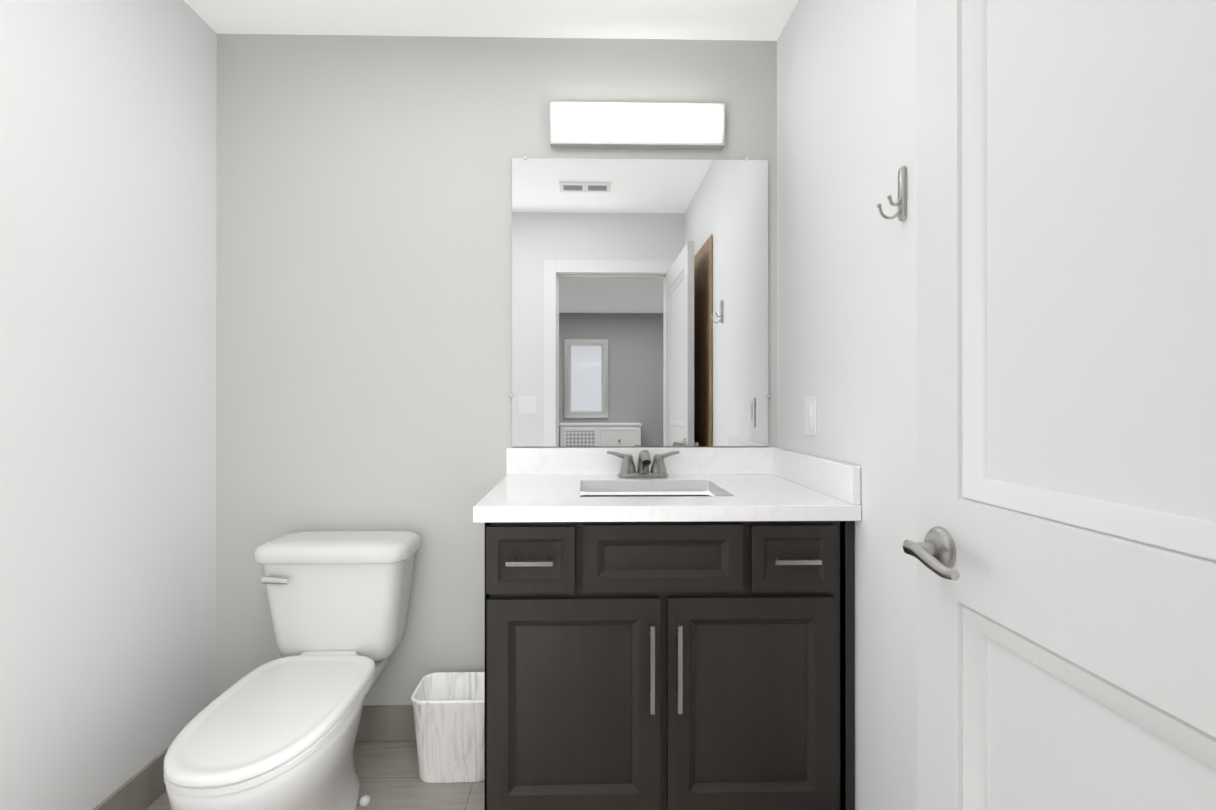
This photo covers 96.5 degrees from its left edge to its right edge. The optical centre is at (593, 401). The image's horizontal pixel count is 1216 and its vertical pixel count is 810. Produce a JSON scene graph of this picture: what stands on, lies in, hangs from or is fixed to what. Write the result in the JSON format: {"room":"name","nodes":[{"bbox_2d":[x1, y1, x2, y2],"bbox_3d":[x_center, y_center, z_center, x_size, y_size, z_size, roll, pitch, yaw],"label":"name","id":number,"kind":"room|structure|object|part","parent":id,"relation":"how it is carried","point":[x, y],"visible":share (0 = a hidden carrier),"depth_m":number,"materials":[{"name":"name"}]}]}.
{"room":"bathroom","nodes":[
{"label":"bathroom","id":0,"kind":"room"},
{"bbox_2d":[0,0,216,809],"bbox_3d":[-1.338,-0.051,0.936,0.110,2.440,1.870,0,0,-1],"label":"wall","id":1,"kind":"structure","parent":0,"point":[108,193],"depth_m":1.43,"materials":[{"name":"paint"}]},
{"bbox_2d":[93,746,169,809],"bbox_3d":[-1.277,1.110,0.980,0.013,0.118,1.740,0,0,-1],"label":"baseboard","id":2,"kind":"structure","parent":1,"relation":"attached to","point":[143,788],"depth_m":1.54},
{"bbox_2d":[145,741,483,809],"bbox_3d":[0.275,1.195,-1.026,3.950,0.060,6.110,0,0,-1],"label":"floor","id":3,"kind":"structure","parent":0,"point":[389,775],"depth_m":1.65,"materials":[{"name":"grey tile"}]},
{"bbox_2d":[164,530,420,809],"bbox_3d":[-0.813,0.806,1.492,0.474,0.741,0.759,0,0,-1],"label":"toilet","id":4,"kind":"object","parent":3,"relation":"on","point":[279,734],"visible":1,"depth_m":1.50,"materials":[{"name":"white ceramic"}]},
{"bbox_3d":[-0.811,0.793,1.399,0.362,0.042,0.574,0,0,-1],"label":"seat","id":5,"kind":"part","parent":4,"relation":"part of","materials":[{"name":"white plastic"}]},
{"bbox_3d":[-0.967,0.544,1.654,0.079,0.027,0.030,0,0,-1],"label":"handle","id":6,"kind":"part","parent":4,"relation":"part of","materials":[{"name":"silver metal"}]},
{"bbox_3d":[-0.818,0.467,1.761,0.474,0.060,0.222,0,0,-1],"label":"tank lid","id":7,"kind":"part","parent":4,"relation":"part of","materials":[{"name":"white ceramic"}]},
{"bbox_3d":[-0.818,0.666,1.766,0.438,0.335,0.198,0,0,-1],"label":"tank","id":8,"kind":"part","parent":4,"relation":"part of","materials":[{"name":"white ceramic"}]},
{"bbox_2d":[411,672,484,782],"bbox_3d":[-0.435,1.038,1.731,0.256,0.262,0.180,0,0,-1],"label":"trash bin","id":9,"kind":"object","parent":3,"relation":"on","point":[449,708],"visible":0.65,"depth_m":1.66,"materials":[{"name":"plastic"}]},
{"bbox_2d":[473,447,860,809],"bbox_3d":[0.176,0.664,1.596,0.944,1.011,0.601,0,0,-1],"label":"bathroom vanity","id":10,"kind":"object","parent":3,"relation":"on","point":[669,628],"visible":1,"depth_m":1.34,"materials":[{"name":"black wood"}]},
{"bbox_2d":[607,450,679,478],"bbox_3d":[0.167,0.206,1.781,0.245,0.095,0.136,0,0,-1],"label":"faucet","id":11,"kind":"object","parent":10,"relation":"on","point":[658,468],"depth_m":1.80,"materials":[{"name":"silver metal"}]},
{"bbox_3d":[0.170,0.565,1.317,0.760,0.364,0.042,0,0,-1],"label":"handle","id":12,"kind":"part","parent":10,"relation":"part of","materials":[{"name":"silver metal"}]},
{"bbox_2d":[184,0,797,40],"bbox_3d":[0.275,-1.305,-1.021,3.950,0.060,6.110,0,0,-1],"label":"ceiling","id":13,"kind":"structure","parent":0,"point":[760,20],"depth_m":1.80,"materials":[{"name":"paint"}]},
{"bbox_2d":[216,34,776,705],"bbox_3d":[-0.330,-0.049,1.945,2.166,2.440,0.110,0,0,-1],"label":"wall","id":14,"kind":"structure","parent":0,"point":[364,298],"depth_m":1.88,"materials":[{"name":"paint"}]},
{"bbox_2d":[356,705,415,740],"bbox_3d":[-0.328,1.112,1.882,1.946,0.118,0.013,0,0,-1],"label":"baseboard","id":15,"kind":"structure","parent":14,"relation":"attached to","point":[378,722],"depth_m":1.87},
{"bbox_2d":[550,102,724,148],"bbox_3d":[0.151,-0.957,1.884,0.602,0.145,0.030,0,0,-1],"label":"sconce","id":16,"kind":"object","parent":14,"relation":"attached to","point":[637,125],"visible":0.94,"depth_m":1.87,"materials":[{"name":"white glass"}]},
{"bbox_2d":[510,155,770,446],"bbox_3d":[0.164,-0.348,1.894,0.910,1.010,0.008,0,0,-1],"label":"mirror","id":17,"kind":"object","parent":14,"relation":"attached to","point":[639,302],"visible":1,"depth_m":1.89,"materials":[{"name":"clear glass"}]},
{"bbox_2d":[777,0,916,809],"bbox_3d":[0.717,-0.051,0.975,0.110,2.440,1.870,0,0,-1],"label":"wall","id":18,"kind":"structure","parent":0,"point":[846,250],"depth_m":1.31,"materials":[{"name":"paint"}]},
{"bbox_2d":[804,396,816,435],"bbox_3d":[0.644,0.042,1.619,0.010,0.118,0.074,0,0,-1],"label":"outlet","id":19,"kind":"object","parent":18,"relation":"attached to","point":[810,415],"visible":1,"depth_m":1.60,"materials":[{"name":"white plastic"}]},
{"bbox_2d":[877,166,905,220],"bbox_3d":[0.628,-0.441,1.151,0.057,0.112,0.022,0,0,-1],"label":"robe hook","id":20,"kind":"object","parent":18,"relation":"attached to","point":[901,211],"visible":1,"depth_m":1.15,"materials":[{"name":"silver metal"}]},
{"bbox_3d":[0.189,-1.078,0.087,0.780,0.390,0.110,0,0,-1],"label":"wall","id":21,"kind":"structure","parent":0,"visible":0},
{"bbox_2d":[903,0,1215,809],"bbox_3d":[0.553,0.149,0.535,0.135,2.014,0.738,0,0,-1],"label":"door","id":22,"kind":"structure","parent":21,"relation":"in","point":[1063,548],"depth_m":0.64,"materials":[{"name":"white paint"}]},
{"bbox_3d":[0.547,0.229,0.808,0.135,0.066,0.134,0,0,-1],"label":"handle","id":23,"kind":"part","parent":22,"relation":"part of","materials":[{"name":"silver metal"}]}
]}

